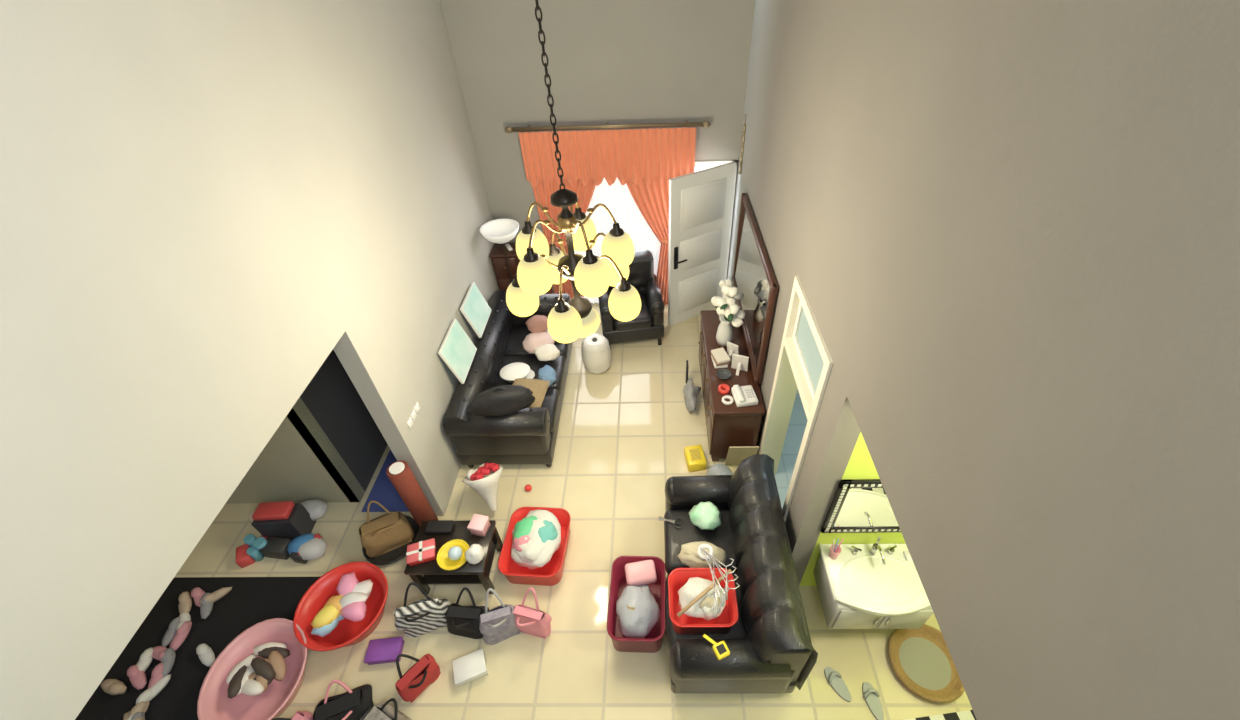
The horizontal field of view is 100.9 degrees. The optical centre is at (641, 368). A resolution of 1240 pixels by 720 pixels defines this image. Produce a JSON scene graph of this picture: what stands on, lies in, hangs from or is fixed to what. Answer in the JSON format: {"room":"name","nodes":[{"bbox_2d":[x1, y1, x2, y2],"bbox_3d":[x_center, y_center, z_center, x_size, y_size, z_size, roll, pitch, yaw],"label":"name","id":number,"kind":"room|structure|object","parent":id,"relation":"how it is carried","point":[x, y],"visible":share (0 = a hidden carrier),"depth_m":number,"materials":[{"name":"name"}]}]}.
{"room":"living room","nodes":[
{"label":"living room","id":0,"kind":"room"},
{"bbox_2d":[0,0,498,719],"bbox_3d":[-2.038,-0.587,2.606,0.150,6.000,7.800,-1,43,1],"label":"wall","id":1,"kind":"structure","parent":0,"point":[203,202],"depth_m":2.21,"materials":[{"name":"paint"}]},
{"bbox_2d":[407,402,419,428],"bbox_3d":[-1.896,0.391,4.271,0.017,0.075,0.245,-1,43,1],"label":"light switch","id":2,"kind":"object","parent":1,"relation":"attached to","point":[416,409],"visible":1,"depth_m":4.25,"materials":[{"name":"white plastic"}]},
{"bbox_2d":[225,350,387,503],"bbox_3d":[-4.484,0.608,3.629,4.830,3.000,7.650,-1,43,1],"label":"wall","id":3,"kind":"structure","parent":0,"point":[329,447],"depth_m":4.72,"materials":[{"name":"paint"}]},
{"bbox_2d":[174,303,972,719],"bbox_3d":[-1.104,1.644,4.647,11.500,0.100,7.800,-1,43,1],"label":"floor","id":4,"kind":"structure","parent":0,"point":[625,429],"depth_m":4.35,"materials":[{"name":"beige tile"}]},
{"bbox_2d":[75,577,319,719],"bbox_3d":[-3.695,2.572,3.667,1.900,0.012,2.200,-1,43,1],"label":"rug","id":5,"kind":"object","parent":4,"relation":"on","point":[251,601],"visible":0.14,"depth_m":4.13,"materials":[{"name":"black fabric"}]},
{"bbox_2d":[101,587,231,719],"bbox_3d":[-3.632,2.364,3.809,0.781,0.076,1.510,-15,44,-14],"label":"pile","id":6,"kind":"object","parent":5,"relation":"on","point":[178,630],"visible":0.99,"depth_m":3.94,"materials":[{"name":"white"}]},
{"bbox_2d":[197,618,307,719],"bbox_3d":[-2.787,2.282,3.757,0.690,0.235,0.794,-13,44,-11],"label":"tub","id":7,"kind":"object","parent":5,"relation":"on","point":[260,672],"visible":1,"depth_m":3.75,"materials":[{"name":"pink plastic"}]},
{"bbox_2d":[236,499,327,567],"bbox_3d":[-3.241,1.402,4.637,0.818,0.395,0.629,-3,43,-1],"label":"heap","id":8,"kind":"object","parent":4,"relation":"on","point":[285,528],"visible":1,"depth_m":4.55,"materials":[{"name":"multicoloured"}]},
{"bbox_2d":[293,562,387,651],"bbox_3d":[-2.364,1.928,4.106,0.690,0.288,0.690,-1,43,1],"label":"tub","id":9,"kind":"object","parent":4,"relation":"on","point":[345,605],"visible":1,"depth_m":4.09,"materials":[{"name":"red plastic"}]},
{"bbox_2d":[272,680,410,719],"bbox_3d":[-2.075,2.441,3.557,0.954,0.279,0.453,-1,43,1],"label":"heap","id":10,"kind":"object","parent":4,"relation":"on","point":[357,703],"visible":1,"depth_m":3.58,"materials":[{"name":"black fabric"}]},
{"bbox_2d":[364,637,404,664],"bbox_3d":[-1.983,2.188,3.960,0.252,0.080,0.162,-5,43,-3],"label":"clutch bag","id":11,"kind":"object","parent":4,"relation":"on","point":[385,650],"visible":0.86,"depth_m":3.93,"materials":[{"name":"purple leather"}]},
{"bbox_2d":[361,449,409,511],"bbox_3d":[-2.362,0.528,5.835,0.640,0.010,2.500,-1,43,1],"label":"rug","id":12,"kind":"object","parent":4,"relation":"on","point":[383,491],"visible":0.21,"depth_m":5.05,"materials":[{"name":"blue fabric"}]},
{"bbox_2d":[359,500,418,564],"bbox_3d":[-2.281,1.413,4.528,0.490,0.470,0.490,-21,46,-19],"label":"handbag","id":13,"kind":"object","parent":4,"relation":"on","point":[385,538],"visible":0.97,"depth_m":4.51,"materials":[{"name":"brown leather"}]},
{"bbox_2d":[386,461,437,527],"bbox_3d":[-1.968,1.148,4.459,0.167,0.935,0.170,-1,43,1],"label":"rolled rug","id":14,"kind":"object","parent":4,"relation":"on","point":[400,474],"visible":0.81,"depth_m":4.28,"materials":[{"name":"red fabric"}]},
{"bbox_2d":[395,654,440,702],"bbox_3d":[-1.647,2.239,3.731,0.292,0.306,0.249,-14,44,-12],"label":"tote bag","id":15,"kind":"object","parent":4,"relation":"on","point":[426,670],"visible":1,"depth_m":3.70,"materials":[{"name":"red leather"}]},
{"bbox_2d":[393,582,449,637],"bbox_3d":[-1.720,1.897,3.994,0.409,0.463,0.261,-31,50,-27],"label":"tote bag","id":16,"kind":"object","parent":4,"relation":"on","point":[424,616],"visible":0.91,"depth_m":3.96,"materials":[{"name":"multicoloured fabric"}]},
{"bbox_2d":[404,520,502,593],"bbox_3d":[-1.548,1.602,4.328,0.630,0.420,0.460,-1,43,1],"label":"coffee table","id":17,"kind":"object","parent":4,"relation":"on","point":[478,573],"visible":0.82,"depth_m":4.23,"materials":[{"name":"black wood"}]},
{"bbox_2d":[406,538,435,565],"bbox_3d":[-1.761,1.477,4.107,0.216,0.071,0.166,-13,44,-11],"label":"gift box","id":18,"kind":"object","parent":17,"relation":"on","point":[420,552],"visible":1,"depth_m":4.07,"materials":[{"name":"red paper"}]},
{"bbox_2d":[425,520,453,533],"bbox_3d":[-1.689,1.328,4.288,0.220,0.040,0.110,-1,43,1],"label":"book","id":19,"kind":"object","parent":17,"relation":"on","point":[433,526],"visible":1,"depth_m":4.27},
{"bbox_2d":[436,539,468,570],"bbox_3d":[-1.492,1.471,4.058,0.256,0.130,0.256,-1,43,1],"label":"bowl","id":20,"kind":"object","parent":17,"relation":"on","point":[451,556],"visible":0.95,"depth_m":4.06,"materials":[{"name":"yellow ceramic"}]},
{"bbox_2d":[465,544,484,563],"bbox_3d":[-1.308,1.439,4.002,0.143,0.134,0.145,-1,43,1],"label":"plastic bag","id":21,"kind":"object","parent":17,"relation":"on","point":[475,553],"visible":1,"depth_m":3.96,"materials":[{"name":"white plastic"}]},
{"bbox_2d":[467,514,490,536],"bbox_3d":[-1.340,1.303,4.241,0.132,0.120,0.132,7,43,10],"label":"gift box","id":22,"kind":"object","parent":17,"relation":"on","point":[479,525],"visible":1,"depth_m":4.20,"materials":[{"name":"pink cardboard"}]},
{"bbox_2d":[445,587,488,638],"bbox_3d":[-1.370,1.930,3.990,0.332,0.402,0.269,19,47,22],"label":"tote bag","id":23,"kind":"object","parent":4,"relation":"on","point":[461,620],"visible":0.81,"depth_m":3.95,"materials":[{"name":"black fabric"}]},
{"bbox_2d":[452,648,487,686],"bbox_3d":[-1.285,2.254,3.851,0.232,0.090,0.172,-17,44,-15],"label":"shoe box","id":24,"kind":"object","parent":4,"relation":"on","point":[470,667],"visible":1,"depth_m":3.81,"materials":[{"name":"white cardboard"}]},
{"bbox_2d":[462,463,502,510],"bbox_3d":[-1.459,1.045,4.791,0.345,0.440,0.341,15,45,18],"label":"flower bouquet","id":25,"kind":"object","parent":4,"relation":"on","point":[484,480],"visible":1,"depth_m":4.67,"materials":[{"name":"white paper"}]},
{"bbox_2d":[479,219,518,282],"bbox_3d":[-1.604,-1.049,6.388,0.450,1.540,0.450,-1,43,1],"label":"floor lamp","id":26,"kind":"object","parent":4,"relation":"on","point":[500,231],"visible":0.77,"depth_m":5.99,"materials":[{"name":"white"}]},
{"bbox_2d":[479,588,519,644],"bbox_3d":[-1.105,1.925,3.914,0.235,0.495,0.286,26,50,28],"label":"tote bag","id":27,"kind":"object","parent":4,"relation":"on","point":[497,624],"visible":0.88,"depth_m":3.88,"materials":[{"name":"grey"}]},
{"bbox_2d":[443,290,572,467],"bbox_3d":[-1.350,0.037,5.726,0.986,0.820,2.170,-1,43,1],"label":"sofa","id":28,"kind":"object","parent":4,"relation":"on","point":[528,435],"visible":0.69,"depth_m":5.12,"materials":[{"name":"black leather"}]},
{"bbox_2d":[438,318,476,383],"bbox_3d":[-1.802,-0.173,5.048,0.140,0.411,0.520,-1,43,1],"label":"canvas painting","id":29,"kind":"object","parent":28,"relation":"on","point":[457,350],"visible":1,"depth_m":5.01,"materials":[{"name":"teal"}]},
{"bbox_2d":[460,282,491,337],"bbox_3d":[-1.793,-0.640,5.570,0.134,0.391,0.500,-1,43,1],"label":"canvas painting","id":30,"kind":"object","parent":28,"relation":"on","point":[474,307],"visible":1,"depth_m":5.53,"materials":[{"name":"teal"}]},
{"bbox_2d":[467,385,534,415],"bbox_3d":[-1.288,0.269,4.657,0.611,0.285,0.233,-13,44,-11],"label":"pillow","id":31,"kind":"object","parent":28,"relation":"on","point":[507,399],"visible":1,"depth_m":4.60,"materials":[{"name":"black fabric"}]},
{"bbox_2d":[499,362,534,382],"bbox_3d":[-1.341,0.055,5.529,0.367,0.110,0.290,-8,43,-6],"label":"hat","id":32,"kind":"object","parent":28,"relation":"on","point":[510,372],"visible":0.88,"depth_m":5.49,"materials":[{"name":"white fabric"}]},
{"bbox_2d":[522,315,559,360],"bbox_3d":[-1.133,-0.382,5.849,0.452,0.263,0.677,-1,43,1],"label":"pile","id":33,"kind":"object","parent":28,"relation":"on","point":[540,343],"visible":0.84,"depth_m":5.78,"materials":[{"name":"pink fabric"}]},
{"bbox_2d":[538,365,556,386],"bbox_3d":[-1.012,0.072,5.496,0.196,0.100,0.316,-9,43,-7],"label":"jeans","id":34,"kind":"object","parent":28,"relation":"on","point":[547,373],"visible":0.82,"depth_m":5.46,"materials":[{"name":"fabric"}]},
{"bbox_3d":[-1.201,0.347,5.222,0.376,0.123,0.376,-1,43,1],"label":"throw pillow","id":35,"kind":"object","parent":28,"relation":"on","visible":0},
{"bbox_2d":[512,378,549,407],"bbox_3d":[-1.144,0.244,5.140,0.376,0.123,0.376,4,43,7],"label":"throw pillow","id":36,"kind":"object","parent":35,"relation":"on","point":[539,387],"visible":0.51,"depth_m":5.13,"materials":[{"name":"beige fabric"}]},
{"bbox_2d":[489,242,552,293],"bbox_3d":[-1.528,-1.163,6.700,0.660,1.280,0.374,-1,43,1],"label":"cabinet","id":37,"kind":"object","parent":4,"relation":"on","point":[497,255],"visible":0.25,"depth_m":6.39,"materials":[{"name":"brown wood"}]},
{"bbox_2d":[525,484,531,491],"bbox_3d":[-1.112,1.176,5.031,0.070,0.070,0.070,-1,43,1],"label":"ball","id":38,"kind":"object","parent":4,"relation":"on","point":[528,487],"visible":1,"depth_m":5.01,"materials":[{"name":"red plastic"}]},
{"bbox_2d":[513,587,551,638],"bbox_3d":[-0.860,1.910,3.938,0.280,0.458,0.246,32,53,32],"label":"tote bag","id":39,"kind":"object","parent":4,"relation":"on","point":[532,621],"visible":0.95,"depth_m":3.90,"materials":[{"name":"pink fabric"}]},
{"bbox_2d":[498,507,570,585],"bbox_3d":[-0.911,1.519,4.448,0.544,0.342,0.644,1,43,4],"label":"laundry basket","id":40,"kind":"object","parent":4,"relation":"on","point":[535,544],"visible":1,"depth_m":4.38,"materials":[{"name":"red plastic"}]},
{"bbox_2d":[581,333,610,373],"bbox_3d":[-0.544,-0.179,6.198,0.360,0.452,0.360,-1,43,1],"label":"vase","id":41,"kind":"object","parent":4,"relation":"on","point":[595,350],"visible":1,"depth_m":6.06,"materials":[{"name":"white ceramic"}]},
{"bbox_2d":[598,250,664,348],"bbox_3d":[-0.146,-0.874,6.533,0.790,1.000,0.800,-6,43,-4],"label":"armchair","id":42,"kind":"object","parent":4,"relation":"on","point":[648,324],"visible":0.64,"depth_m":6.40,"materials":[{"name":"black leather"}]},
{"bbox_2d":[607,556,665,652],"bbox_3d":[-0.026,1.840,4.028,0.434,0.385,0.654,0,43,3],"label":"laundry basket","id":43,"kind":"object","parent":4,"relation":"on","point":[636,608],"visible":1,"depth_m":3.94,"materials":[{"name":"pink plastic"}]},
{"bbox_2d":[683,360,700,412],"bbox_3d":[0.576,0.235,5.782,0.202,0.340,0.616,-1,43,1],"label":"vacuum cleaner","id":44,"kind":"object","parent":4,"relation":"on","point":[690,392],"visible":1,"depth_m":5.67,"materials":[{"name":"white plastic"}]},
{"bbox_2d":[684,445,706,471],"bbox_3d":[0.549,0.912,5.206,0.180,0.124,0.240,-7,43,-5],"label":"box","id":45,"kind":"object","parent":4,"relation":"on","point":[694,455],"visible":1,"depth_m":5.14,"materials":[{"name":"yellow cardboard"}]},
{"bbox_2d":[706,463,732,474],"bbox_3d":[0.766,1.056,4.983,0.280,0.200,0.322,-1,43,1],"label":"helmet","id":46,"kind":"object","parent":4,"relation":"on","point":[715,469],"visible":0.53,"depth_m":4.95,"materials":[{"name":"grey plastic"}]},
{"bbox_2d":[698,310,764,460],"bbox_3d":[0.911,0.154,5.531,0.489,0.780,1.590,-1,43,1],"label":"console table","id":47,"kind":"object","parent":4,"relation":"on","point":[731,425],"visible":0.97,"depth_m":5.00,"materials":[{"name":"brown wood"}]},
{"bbox_2d":[711,347,730,367],"bbox_3d":[0.801,-0.108,5.174,0.165,0.088,0.212,-5,43,-3],"label":"book stack","id":48,"kind":"object","parent":47,"relation":"on","point":[720,358],"visible":1,"depth_m":5.12,"materials":[{"name":"white paper"}]},
{"bbox_2d":[717,368,730,379],"bbox_3d":[0.810,0.063,5.021,0.142,0.045,0.142,-1,43,1],"label":"ashtray","id":49,"kind":"object","parent":47,"relation":"on","point":[723,374],"visible":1,"depth_m":5.03,"materials":[{"name":"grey glass"}]},
{"bbox_2d":[718,384,733,404],"bbox_3d":[0.798,0.243,4.826,0.109,0.045,0.242,-7,43,-5],"label":"tape roll","id":50,"kind":"object","parent":47,"relation":"on","point":[721,387],"visible":1,"depth_m":4.83,"materials":[{"name":"red plastic"}]},
{"bbox_2d":[719,279,732,321],"bbox_3d":[0.926,-0.724,5.518,0.179,0.523,0.214,-15,44,-13],"label":"flower vase","id":51,"kind":"object","parent":47,"relation":"on","point":[728,281],"visible":0.3,"depth_m":5.36,"materials":[{"name":"beige"}]},
{"bbox_2d":[711,285,744,346],"bbox_3d":[0.872,-0.489,5.140,0.338,0.692,0.488,-1,43,1],"label":"flower vase","id":52,"kind":"object","parent":47,"relation":"on","point":[727,307],"visible":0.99,"depth_m":5.01,"materials":[{"name":"white ceramic"}]},
{"bbox_2d":[727,341,738,357],"bbox_3d":[0.917,-0.179,5.180,0.130,0.179,0.098,28,50,29],"label":"framed photo","id":53,"kind":"object","parent":47,"relation":"on","point":[732,348],"visible":0.76,"depth_m":5.17,"materials":[{"name":"white"}]},
{"bbox_2d":[731,354,748,375],"bbox_3d":[0.960,-0.044,5.001,0.160,0.218,0.106,14,45,17],"label":"framed photo","id":54,"kind":"object","parent":47,"relation":"on","point":[739,362],"visible":1,"depth_m":5.00,"materials":[{"name":"white"}]},
{"bbox_2d":[731,385,757,406],"bbox_3d":[0.967,0.245,4.779,0.200,0.095,0.220,-7,43,-5],"label":"telephone","id":55,"kind":"object","parent":47,"relation":"on","point":[743,396],"visible":1,"depth_m":4.74,"materials":[{"name":"white plastic"}]},
{"bbox_2d":[664,454,817,692],"bbox_3d":[0.651,1.528,3.924,0.930,0.945,1.560,-1,43,1],"label":"sofa","id":56,"kind":"object","parent":4,"relation":"on","point":[769,644],"visible":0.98,"depth_m":3.53,"materials":[{"name":"black leather"}]},
{"bbox_2d":[658,517,682,528],"bbox_3d":[0.242,1.265,4.240,0.204,0.010,0.104,10,44,13],"label":"scissors","id":57,"kind":"object","parent":56,"relation":"on","point":[659,518],"visible":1,"depth_m":4.24,"materials":[{"name":"silver metal"}]},
{"bbox_2d":[678,541,726,567],"bbox_3d":[0.468,1.416,3.901,0.385,0.168,0.220,-1,43,1],"label":"cloth bag","id":58,"kind":"object","parent":56,"relation":"on","point":[690,555],"visible":0.88,"depth_m":3.86,"materials":[{"name":"beige fabric"}]},
{"bbox_2d":[668,568,738,634],"bbox_3d":[0.429,1.614,3.597,0.474,0.352,0.414,-1,43,1],"label":"basket","id":59,"kind":"object","parent":56,"relation":"on","point":[690,590],"visible":0.87,"depth_m":3.57,"materials":[{"name":"red plastic"}]},
{"bbox_2d":[700,547,738,618],"bbox_3d":[0.554,1.433,3.486,0.222,0.062,0.483,-6,43,-4],"label":"clothes hanger","id":60,"kind":"object","parent":59,"relation":"on","point":[701,549],"visible":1,"depth_m":3.48,"materials":[{"name":"silver metal"}]},
{"bbox_2d":[689,501,721,529],"bbox_3d":[0.522,1.189,4.144,0.269,0.162,0.253,-1,43,1],"label":"plastic bag","id":61,"kind":"object","parent":56,"relation":"on","point":[704,515],"visible":1,"depth_m":4.09,"materials":[{"name":"green plastic"}]},
{"bbox_2d":[703,634,729,659],"bbox_3d":[0.488,1.786,3.318,0.107,0.045,0.181,-18,45,-16],"label":"tape measure","id":62,"kind":"object","parent":56,"relation":"on","point":[720,649],"visible":1,"depth_m":3.28,"materials":[{"name":"yellow plastic"}]},
{"bbox_2d":[725,446,758,464],"bbox_3d":[0.984,0.860,5.025,0.280,0.410,0.113,-1,43,1],"label":"cardboard sheet","id":63,"kind":"object","parent":4,"relation":"on","point":[735,455],"visible":0.71,"depth_m":4.96,"materials":[{"name":"beige cardboard"}]},
{"bbox_2d":[824,667,851,701],"bbox_3d":[1.434,2.284,3.714,0.121,0.071,0.250,-21,46,-19],"label":"slipper","id":64,"kind":"object","parent":4,"relation":"on","point":[834,679],"visible":1,"depth_m":3.72,"materials":[{"name":"grey fabric"}]},
{"bbox_2d":[862,682,883,719],"bbox_3d":[1.653,2.354,3.627,0.121,0.071,0.250,-7,43,-5],"label":"slipper","id":65,"kind":"object","parent":4,"relation":"on","point":[871,696],"visible":1,"depth_m":3.64,"materials":[{"name":"grey rubber"}]},
{"bbox_2d":[888,624,964,702],"bbox_3d":[2.114,2.175,3.796,0.540,0.080,0.540,-1,43,1],"label":"bath mat","id":66,"kind":"object","parent":4,"relation":"on","point":[921,659],"visible":0.86,"depth_m":3.80,"materials":[{"name":"fabric"}]},
{"bbox_2d":[905,710,976,719],"bbox_3d":[2.081,2.566,3.422,0.700,0.012,0.420,-6,43,-4],"label":"door mat","id":67,"kind":"object","parent":4,"relation":"on","point":[969,714],"visible":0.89,"depth_m":3.56,"materials":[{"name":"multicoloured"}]},
{"bbox_2d":[440,0,754,293],"bbox_3d":[-0.409,-3.202,5.381,3.350,6.000,0.150,-1,43,1],"label":"wall","id":68,"kind":"structure","parent":0,"point":[610,61],"depth_m":5.35,"materials":[{"name":"beige paint"}]},
{"bbox_2d":[505,120,710,305],"bbox_3d":[-0.339,-1.799,6.428,2.270,2.455,0.185,-1,43,1],"label":"curtain","id":69,"kind":"object","parent":68,"relation":"hanging from","point":[629,171],"visible":0.59,"depth_m":5.91,"materials":[{"name":"orange fabric"}]},
{"bbox_2d":[668,160,737,325],"bbox_3d":[0.744,-1.556,6.490,0.816,2.008,0.766,-1,43,1],"label":"door","id":70,"kind":"structure","parent":68,"relation":"in","point":[701,202],"depth_m":6.24,"materials":[{"name":"white paint"}]},
{"bbox_2d":[799,432,905,585],"bbox_3d":[2.421,1.818,1.938,2.320,3.100,3.630,-1,43,1],"label":"wall","id":71,"kind":"structure","parent":0,"point":[860,465],"depth_m":3.72,"materials":[{"name":"paint"}]},
{"bbox_2d":[821,479,900,532],"bbox_3d":[1.674,0.933,3.436,0.800,0.620,0.027,-1,43,1],"label":"bathroom mirror","id":72,"kind":"object","parent":71,"relation":"attached to","point":[857,505],"visible":0.44,"depth_m":3.46,"materials":[{"name":"black mirror"}]},
{"bbox_2d":[813,537,933,628],"bbox_3d":[1.690,1.546,3.670,0.744,0.601,0.512,-1,43,1],"label":"bathroom vanity","id":73,"kind":"object","parent":71,"relation":"attached to","point":[860,586],"visible":0.93,"depth_m":3.61,"materials":[{"name":"white ceramic"}]},
{"bbox_2d":[728,0,1239,719],"bbox_3d":[1.160,-0.640,2.524,0.150,6.000,7.800,-1,43,1],"label":"wall","id":74,"kind":"structure","parent":0,"point":[1009,230],"depth_m":1.41,"materials":[{"name":"paint"}]},
{"bbox_2d":[739,114,745,173],"bbox_3d":[1.124,-2.471,5.663,0.016,0.647,0.143,-1,43,1],"label":"wall ornament","id":75,"kind":"object","parent":74,"relation":"attached to","point":[744,125],"visible":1,"depth_m":5.65,"materials":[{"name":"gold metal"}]},
{"bbox_2d":[732,193,778,383],"bbox_3d":[1.108,-0.866,5.183,0.069,1.100,1.820,-1,43,1],"label":"wall mirror","id":76,"kind":"object","parent":74,"relation":"attached to","point":[753,275],"visible":0.98,"depth_m":4.97,"materials":[{"name":"brown wood"}]},
{"bbox_2d":[759,275,832,520],"bbox_3d":[1.218,0.486,4.054,0.190,2.270,0.930,-1,43,1],"label":"door","id":77,"kind":"structure","parent":74,"relation":"in","point":[804,364],"depth_m":3.72,"materials":[{"name":"beige paint"}]},
{"label":"outside","id":78,"kind":"structure","parent":0,"visible":0},
{"bbox_2d":[695,167,710,171],"bbox_3d":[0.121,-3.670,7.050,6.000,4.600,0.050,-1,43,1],"label":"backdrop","id":79,"kind":"structure","parent":78,"point":[696,168],"depth_m":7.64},
{"bbox_3d":[-0.530,-2.815,0.440,3.350,0.120,7.950,-1,43,1],"label":"ceiling","id":80,"kind":"structure","parent":0,"visible":0},
{"bbox_2d":[506,0,640,342],"bbox_3d":[-0.448,-1.709,2.265,0.874,3.999,0.845,29,51,30],"label":"chandelier","id":81,"kind":"object","parent":80,"relation":"hanging from","point":[540,266],"visible":1,"depth_m":3.09,"materials":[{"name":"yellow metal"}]}
]}

